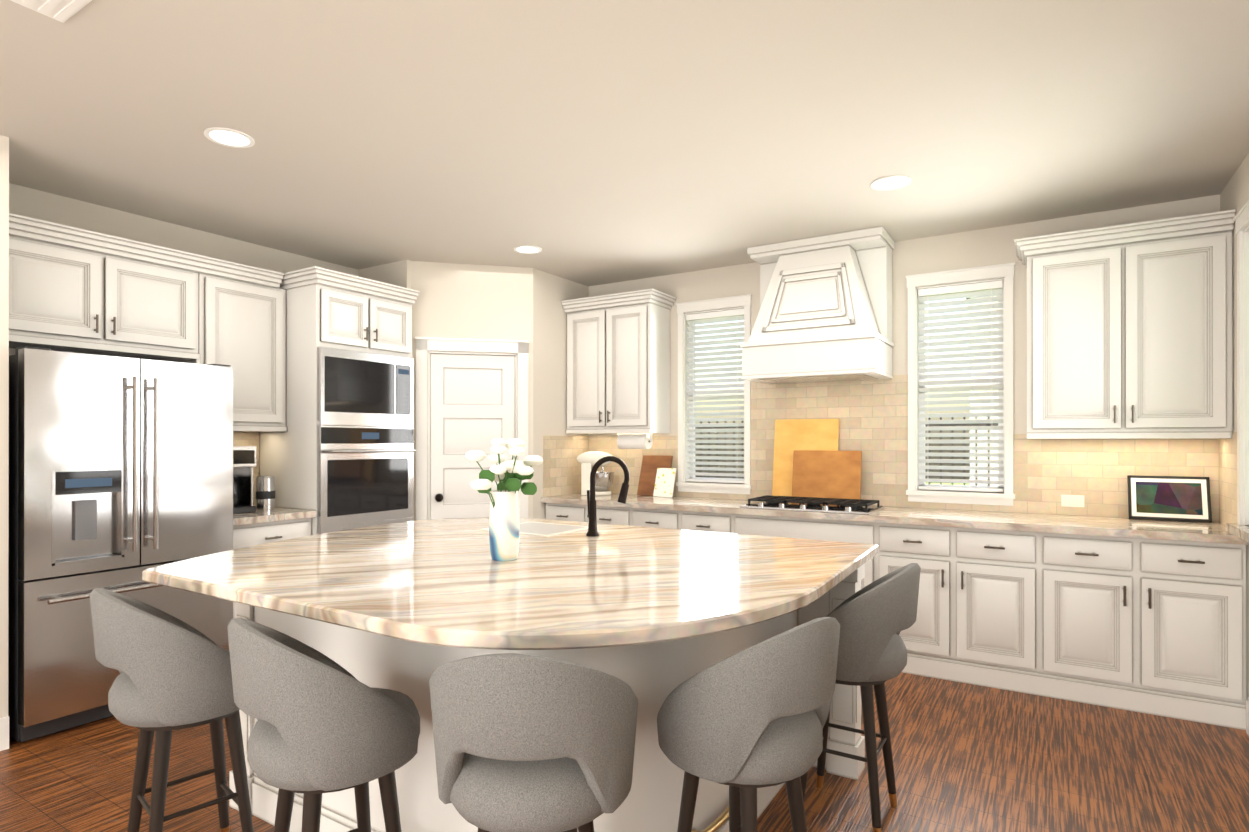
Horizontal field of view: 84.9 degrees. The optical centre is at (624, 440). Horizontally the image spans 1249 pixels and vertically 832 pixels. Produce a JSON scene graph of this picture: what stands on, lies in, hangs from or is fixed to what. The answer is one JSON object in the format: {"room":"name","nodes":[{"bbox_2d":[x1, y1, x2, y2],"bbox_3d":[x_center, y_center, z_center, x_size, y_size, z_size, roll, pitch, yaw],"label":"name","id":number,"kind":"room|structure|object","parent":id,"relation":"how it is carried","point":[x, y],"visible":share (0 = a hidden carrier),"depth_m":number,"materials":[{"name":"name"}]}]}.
{"room":"kitchen","nodes":[
{"label":"kitchen","id":0,"kind":"room"},
{"bbox_2d":[0,135,8,717],"bbox_3d":[-3.057,0.009,3.137,0.690,2.700,0.155,0,0,32],"label":"wall","id":1,"kind":"structure","parent":0,"point":[4,341],"depth_m":3.01,"materials":[{"name":"beige paint"}]},
{"bbox_2d":[0,716,8,750],"bbox_3d":[-3.055,1.289,3.127,0.702,0.140,0.167,0,0,32],"label":"baseboard","id":2,"kind":"structure","parent":1,"relation":"attached to","point":[4,733],"depth_m":3.00,"materials":[{"name":"white wood"}]},
{"bbox_2d":[9,183,357,355],"bbox_3d":[-3.524,0.009,3.153,0.120,2.700,8.350,0,0,32],"label":"wall","id":3,"kind":"structure","parent":0,"point":[43,206],"depth_m":4.11,"materials":[{"name":"beige paint"}]},
{"bbox_2d":[9,225,204,360],"bbox_3d":[-2.904,-0.766,3.710,0.338,0.511,0.970,0,0,32],"label":"upper cabinet","id":4,"kind":"object","parent":3,"relation":"attached to","point":[75,290],"depth_m":3.63,"materials":[{"name":"white wood"}]},
{"bbox_2d":[171,265,286,428],"bbox_3d":[-2.503,-0.555,4.356,0.338,0.931,0.540,0,0,32],"label":"upper cabinet","id":5,"kind":"object","parent":3,"relation":"attached to","point":[245,314],"depth_m":4.28,"materials":[{"name":"white wood"}]},
{"bbox_2d":[233,432,258,505],"bbox_3d":[-2.650,0.178,4.438,0.008,0.534,0.556,0,0,32],"label":"tiled wall","id":6,"kind":"structure","parent":3,"relation":"attached to","point":[239,438],"depth_m":4.64,"materials":[{"name":"tile"}]},
{"bbox_2d":[358,260,410,288],"bbox_3d":[-1.818,0.012,5.254,0.560,2.700,0.120,0,0,32],"label":"wall","id":7,"kind":"structure","parent":0,"point":[398,273],"depth_m":5.14,"materials":[{"name":"beige paint"}]},
{"bbox_2d":[411,261,532,520],"bbox_3d":[-1.163,0.012,5.246,0.905,2.700,0.110,0,0,-13],"label":"wall","id":8,"kind":"structure","parent":0,"point":[455,300],"depth_m":5.19,"materials":[{"name":"beige paint"}]},
{"bbox_2d":[415,337,528,519],"bbox_3d":[-1.160,0.296,5.233,0.842,2.133,0.136,0,0,-13],"label":"door frame","id":9,"kind":"structure","parent":8,"relation":"attached to","point":[463,346],"depth_m":5.13,"materials":[{"name":"white wood"}]},
{"bbox_2d":[430,354,514,519],"bbox_3d":[-1.163,0.349,5.221,0.472,2.002,0.488,0,0,32],"label":"pantry door","id":10,"kind":"structure","parent":8,"relation":"in","point":[472,402],"depth_m":5.20,"materials":[{"name":"white wood"}]},
{"bbox_2d":[533,268,587,518],"bbox_3d":[-0.549,0.013,5.649,0.100,2.700,0.770,0,0,32],"label":"wall","id":11,"kind":"structure","parent":0,"point":[551,292],"depth_m":5.46,"materials":[{"name":"beige paint"}]},
{"bbox_2d":[543,436,588,496],"bbox_3d":[-0.482,0.205,5.654,0.008,0.484,0.610,0,0,32],"label":"tiled wall","id":12,"kind":"structure","parent":11,"relation":"attached to","point":[561,467],"depth_m":5.60,"materials":[{"name":"tile"}]},
{"bbox_2d":[0,672,1248,831],"bbox_3d":[-1.216,1.407,1.646,5.690,0.100,8.530,0,0,32],"label":"floor","id":13,"kind":"structure","parent":0,"point":[970,757],"depth_m":2.77,"materials":[{"name":"brown wood"}]},
{"bbox_2d":[8,346,232,741],"bbox_3d":[-2.692,0.472,3.571,0.812,1.775,0.906,0,0,32],"label":"refrigerator","id":14,"kind":"object","parent":13,"relation":"on","point":[120,474],"visible":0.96,"depth_m":3.24,"materials":[{"name":"grey metal"}]},
{"bbox_2d":[89,588,253,831],"bbox_3d":[-1.363,0.892,2.107,0.473,0.930,0.453,0,0,32],"label":"stool","id":15,"kind":"object","parent":13,"relation":"on","point":[175,673],"visible":0.92,"depth_m":1.95,"materials":[{"name":"fabric"}]},
{"bbox_2d":[233,507,316,618],"bbox_3d":[-2.371,0.903,4.264,0.645,0.915,0.556,0,0,32],"label":"base cabinet","id":16,"kind":"object","parent":13,"relation":"on","point":[257,527],"visible":0.25,"depth_m":4.11,"materials":[{"name":"wood"}]},
{"bbox_2d":[233,446,255,513],"bbox_3d":[-2.514,0.240,4.232,0.356,0.410,0.280,0,0,32],"label":"coffee maker","id":17,"kind":"object","parent":16,"relation":"on","point":[244,460],"visible":0.4,"depth_m":4.23,"materials":[{"name":"grey plastic"}]},
{"bbox_2d":[256,475,274,509],"bbox_3d":[-2.318,0.335,4.411,0.113,0.220,0.113,0,0,32],"label":"canister","id":18,"kind":"object","parent":16,"relation":"on","point":[265,492],"visible":1,"depth_m":4.37,"materials":[{"name":"silver metal"}]},
{"bbox_2d":[227,618,419,831],"bbox_3d":[-0.758,0.892,1.755,0.473,0.930,0.453,0,0,32],"label":"stool","id":19,"kind":"object","parent":13,"relation":"on","point":[324,724],"visible":1,"depth_m":1.58,"materials":[{"name":"fabric"}]},
{"bbox_2d":[259,266,419,534],"bbox_3d":[-2.004,0.139,4.787,0.737,2.445,0.830,0,0,32],"label":"tall cabinet","id":20,"kind":"object","parent":13,"relation":"on","point":[337,455],"visible":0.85,"depth_m":4.52,"materials":[{"name":"white wood"}]},
{"bbox_2d":[429,653,637,831],"bbox_3d":[-0.210,0.891,1.568,0.472,0.930,0.452,0,0,32],"label":"stool","id":21,"kind":"object","parent":13,"relation":"on","point":[526,743],"visible":1,"depth_m":1.40,"materials":[{"name":"fabric"}]},
{"bbox_2d":[229,569,864,831],"bbox_3d":[-0.351,0.913,2.757,2.206,0.890,1.596,0,0,32],"label":"kitchen island","id":22,"kind":"object","parent":13,"relation":"on","point":[652,803],"depth_m":2.12,"materials":[{"name":"wood"}]},
{"bbox_2d":[142,517,877,700],"bbox_3d":[-0.413,0.448,2.623,2.325,0.040,1.865,0,0,32],"label":"island countertop","id":23,"kind":"structure","parent":22,"relation":"on","point":[650,609],"depth_m":2.07,"materials":[{"name":"beige stone"}]},
{"bbox_2d":[465,439,542,560],"bbox_3d":[-0.429,0.210,2.462,0.257,0.434,0.306,0,0,32],"label":"vase","id":24,"kind":"object","parent":23,"relation":"on","point":[504,520],"visible":1,"depth_m":2.42,"materials":[{"name":"ceramic"}]},
{"bbox_2d":[478,522,587,535],"bbox_3d":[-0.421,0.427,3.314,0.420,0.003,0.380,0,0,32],"label":"prep sink","id":25,"kind":"object","parent":23,"relation":"in","point":[539,528],"visible":0.64,"depth_m":3.29,"materials":[{"name":"white ceramic"}]},
{"bbox_2d":[586,456,629,535],"bbox_3d":[-0.087,0.249,3.109,0.160,0.357,0.183,0,0,32],"label":"faucet","id":26,"kind":"object","parent":23,"relation":"on","point":[592,516],"visible":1,"depth_m":3.07,"materials":[{"name":"black metal"}]},
{"bbox_2d":[541,501,628,525],"bbox_3d":[-0.138,0.925,5.450,0.798,0.876,0.611,0,0,32],"label":"base cabinet","id":27,"kind":"object","parent":13,"relation":"on","point":[605,514],"depth_m":5.21,"materials":[{"name":"wood"}]},
{"bbox_2d":[629,509,732,532],"bbox_3d":[0.510,0.924,5.047,0.868,0.876,0.611,0,0,32],"label":"base cabinet","id":28,"kind":"object","parent":13,"relation":"on","point":[656,518],"depth_m":4.78,"materials":[{"name":"wood"}]},
{"bbox_2d":[657,617,839,831],"bbox_3d":[0.326,0.892,1.785,0.453,0.930,0.473,0,0,32],"label":"stool","id":29,"kind":"object","parent":13,"relation":"on","point":[745,724],"visible":1,"depth_m":1.60,"materials":[{"name":"fabric"}]},
{"bbox_2d":[733,513,876,588],"bbox_3d":[1.269,0.924,4.575,0.920,0.876,0.611,0,0,32],"label":"base cabinet","id":30,"kind":"object","parent":13,"relation":"on","point":[865,532],"depth_m":4.27,"materials":[{"name":"wood"}]},
{"bbox_2d":[800,563,920,831],"bbox_3d":[0.828,0.893,2.478,0.454,0.930,0.473,0,0,32],"label":"stool","id":31,"kind":"object","parent":13,"relation":"on","point":[874,619],"visible":0.65,"depth_m":2.30,"materials":[{"name":"fabric"}]},
{"bbox_2d":[877,525,1040,695],"bbox_3d":[2.014,0.923,4.112,0.833,0.876,0.611,0,0,32],"label":"base cabinet","id":32,"kind":"object","parent":13,"relation":"on","point":[978,622],"depth_m":3.81,"materials":[{"name":"wood"}]},
{"bbox_2d":[1041,533,1246,729],"bbox_3d":[2.721,0.922,3.673,0.833,0.876,0.611,0,0,32],"label":"base cabinet","id":33,"kind":"object","parent":13,"relation":"on","point":[1143,616],"depth_m":3.39,"materials":[{"name":"wood"}]},
{"bbox_2d":[541,493,1248,544],"bbox_3d":[1.290,0.466,4.543,4.188,0.040,0.644,0,0,32],"label":"countertop","id":34,"kind":"structure","parent":33,"relation":"on","point":[1216,533],"depth_m":3.94,"materials":[{"name":"beige stone"}]},
{"bbox_2d":[577,451,613,495],"bbox_3d":[-0.229,0.268,5.625,0.287,0.356,0.231,0,0,32],"label":"stand mixer","id":35,"kind":"object","parent":34,"relation":"on","point":[603,479],"visible":0.67,"depth_m":5.56,"materials":[{"name":"white metal"}]},
{"bbox_2d":[637,455,672,495],"bbox_3d":[0.244,0.284,5.503,0.270,0.324,0.119,0,0,32],"label":"cutting board","id":36,"kind":"object","parent":34,"relation":"on","point":[651,464],"visible":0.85,"depth_m":5.51,"materials":[{"name":"brown wood"}]},
{"bbox_2d":[653,468,676,496],"bbox_3d":[0.319,0.334,5.416,0.170,0.226,0.077,0,0,32],"label":"card","id":37,"kind":"object","parent":34,"relation":"on","point":[664,482],"visible":0.93,"depth_m":5.41,"materials":[{"name":"white paper"}]},
{"bbox_2d":[772,419,838,495],"bbox_3d":[1.287,0.146,4.870,0.460,0.597,0.095,0,0,32],"label":"cutting board","id":38,"kind":"object","parent":34,"relation":"on","point":[791,436],"visible":0.5,"depth_m":4.91,"materials":[{"name":"wood"}]},
{"bbox_2d":[740,495,884,514],"bbox_3d":[1.236,0.419,4.503,0.820,0.052,0.470,0,0,32],"label":"cooktop","id":39,"kind":"object","parent":34,"relation":"in","point":[838,505],"visible":1,"depth_m":4.41,"materials":[{"name":"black metal"}]},
{"bbox_2d":[792,450,861,498],"bbox_3d":[1.402,0.258,4.751,0.470,0.374,0.067,0,0,32],"label":"cutting board","id":40,"kind":"object","parent":34,"relation":"on","point":[826,474],"visible":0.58,"depth_m":4.74,"materials":[{"name":"brown wood"}]},
{"bbox_2d":[1127,475,1211,522],"bbox_3d":[3.021,0.322,3.795,0.360,0.244,0.090,0,0,32],"label":"picture frame","id":41,"kind":"object","parent":34,"relation":"on","point":[1176,498],"visible":1,"depth_m":3.79,"materials":[{"name":"black"}]},
{"bbox_2d":[0,0,1248,286],"bbox_3d":[-1.216,-1.393,1.650,5.690,0.100,8.530,0,0,32],"label":"ceiling","id":42,"kind":"structure","parent":0,"point":[590,142],"depth_m":2.85,"materials":[{"name":"grey paint"}]},
{"bbox_2d":[10,0,91,22],"bbox_3d":[-1.741,-1.335,1.970,0.300,0.016,0.300,0,0,32],"label":"ceiling vent","id":43,"kind":"object","parent":42,"relation":"in","point":[62,11],"visible":1,"depth_m":2.09,"materials":[{"name":"white"}]},
{"bbox_2d":[204,127,254,147],"bbox_3d":[-1.747,-1.338,3.022,0.196,0.006,0.196,0,0,32],"label":"recessed light","id":44,"kind":"object","parent":42,"relation":"in","point":[228,137],"visible":1,"depth_m":3.02,"materials":[{"name":"white plastic"}]},
{"bbox_2d":[514,245,541,253],"bbox_3d":[-0.676,-1.335,4.782,0.196,0.006,0.196,0,0,32],"label":"recessed light","id":45,"kind":"object","parent":42,"relation":"in","point":[526,249],"visible":1,"depth_m":4.78,"materials":[{"name":"white"}]},
{"bbox_2d":[871,175,910,190],"bbox_3d":[1.383,-1.337,3.549,0.196,0.006,0.196,0,0,32],"label":"recessed light","id":46,"kind":"object","parent":42,"relation":"in","point":[893,182],"visible":1,"depth_m":3.54,"materials":[{"name":"white"}]},
{"bbox_2d":[588,195,1219,517],"bbox_3d":[1.511,0.012,4.881,4.410,2.700,0.140,0,0,32],"label":"wall","id":47,"kind":"structure","parent":0,"point":[974,248],"depth_m":4.45,"materials":[{"name":"beige paint"}]},
{"bbox_2d":[561,289,676,433],"bbox_3d":[-0.051,-0.600,5.534,0.860,1.085,0.400,0,0,32],"label":"upper cabinet","id":48,"kind":"object","parent":47,"relation":"attached to","point":[618,362],"visible":1,"depth_m":5.40,"materials":[{"name":"white wood"}]},
{"bbox_2d":[617,433,652,448],"bbox_3d":[0.082,0.006,5.451,0.310,0.127,0.124,0,0,32],"label":"paper towel holder","id":49,"kind":"object","parent":48,"relation":"attached to","point":[635,441],"visible":1,"depth_m":5.40,"materials":[{"name":"white paper"}]},
{"bbox_2d":[676,294,751,494],"bbox_3d":[0.722,-0.344,5.354,0.634,1.502,0.170,0,0,32],"label":"window","id":50,"kind":"structure","parent":47,"relation":"in","point":[691,465],"depth_m":5.39,"materials":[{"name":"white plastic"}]},
{"bbox_2d":[686,309,743,482],"bbox_3d":[0.717,-0.338,5.346,0.492,1.329,0.056,0,0,32],"label":"window blind","id":51,"kind":"object","parent":50,"relation":"attached to","point":[716,317],"visible":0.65,"depth_m":5.34,"materials":[{"name":"white plastic"}]},
{"bbox_2d":[740,226,894,384],"bbox_3d":[1.298,-0.874,4.605,0.892,0.926,0.548,0,0,32],"label":"range hood","id":52,"kind":"object","parent":47,"relation":"attached to","point":[825,313],"visible":1,"depth_m":4.45,"materials":[{"name":"white wood"}]},
{"bbox_2d":[589,375,1212,521],"bbox_3d":[1.464,0.004,4.823,4.190,0.884,0.008,0,0,32],"label":"tiled wall","id":53,"kind":"structure","parent":47,"relation":"attached to","point":[871,416],"depth_m":4.59,"materials":[{"name":"tile"}]},
{"bbox_2d":[1061,495,1083,506],"bbox_3d":[2.668,0.360,4.065,0.115,0.070,0.008,0,0,32],"label":"electrical outlet plate","id":54,"kind":"object","parent":53,"relation":"attached to","point":[1072,500],"visible":1,"depth_m":4.06,"materials":[{"name":"white plastic"}]},
{"bbox_2d":[906,263,1014,505],"bbox_3d":[2.183,-0.345,4.446,0.634,1.502,0.170,0,0,32],"label":"window","id":55,"kind":"structure","parent":47,"relation":"in","point":[998,451],"depth_m":4.41,"materials":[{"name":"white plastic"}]},
{"bbox_2d":[918,280,1002,491],"bbox_3d":[2.178,-0.340,4.438,0.492,1.329,0.056,0,0,32],"label":"window blind","id":56,"kind":"object","parent":55,"relation":"attached to","point":[963,291],"visible":0.9,"depth_m":4.43,"materials":[{"name":"white plastic"}]},
{"bbox_2d":[1014,209,1235,438],"bbox_3d":[2.730,-0.578,3.806,0.956,1.135,0.400,0,0,32],"label":"upper cabinet","id":57,"kind":"object","parent":47,"relation":"attached to","point":[1129,331],"visible":0.96,"depth_m":3.65,"materials":[{"name":"white wood"}]},
{"bbox_2d":[1220,153,1248,699],"bbox_3d":[1.164,0.004,0.240,0.140,2.700,8.350,0,0,32],"label":"wall","id":58,"kind":"structure","parent":0,"point":[1234,194],"depth_m":3.40,"materials":[{"name":"beige paint"}]},
{"bbox_2d":[1213,432,1236,524],"bbox_3d":[3.109,0.202,3.509,0.008,0.484,0.462,0,0,32],"label":"tiled wall","id":59,"kind":"structure","parent":58,"relation":"attached to","point":[1224,449],"depth_m":3.58,"materials":[{"name":"tile"}]},
{"bbox_2d":[1226,200,1248,541],"bbox_3d":[2.619,-0.320,2.633,0.195,1.527,1.564,0,0,32],"label":"window","id":60,"kind":"structure","parent":58,"relation":"in","point":[1240,528],"depth_m":3.27,"materials":[{"name":"white painted wood"}]},
{"bbox_2d":[1246,697,1248,735],"bbox_3d":[0.898,1.272,-0.044,0.014,0.165,7.590,0,0,32],"label":"baseboard","id":61,"kind":"structure","parent":58,"relation":"attached to","point":[1247,716],"depth_m":3.16,"materials":[{"name":"white wood"}]},
{"label":"outside","id":62,"kind":"structure","parent":0,"visible":0},
{"bbox_2d":[925,482,969,485],"bbox_3d":[8.613,1.690,7.411,28.000,0.050,38.000,0,0,32],"label":"lawn","id":63,"kind":"structure","parent":62,"point":[948,483],"depth_m":26.87,"materials":[{"name":"green plant"}]},
{"bbox_2d":[695,417,997,485],"bbox_3d":[2.547,0.668,2.369,13.020,1.980,11.030,0,0,32],"label":"fence","id":64,"kind":"object","parent":63,"relation":"on","point":[927,425],"depth_m":8.13,"materials":[{"name":"black metal"}]},
{"bbox_2d":[966,295,997,485],"bbox_3d":[12.496,-1.874,14.423,9.200,7.100,6.400,0,0,32],"label":"house","id":65,"kind":"structure","parent":63,"relation":"on","point":[984,444],"depth_m":14.06,"materials":[{"name":"grey"}]}
]}

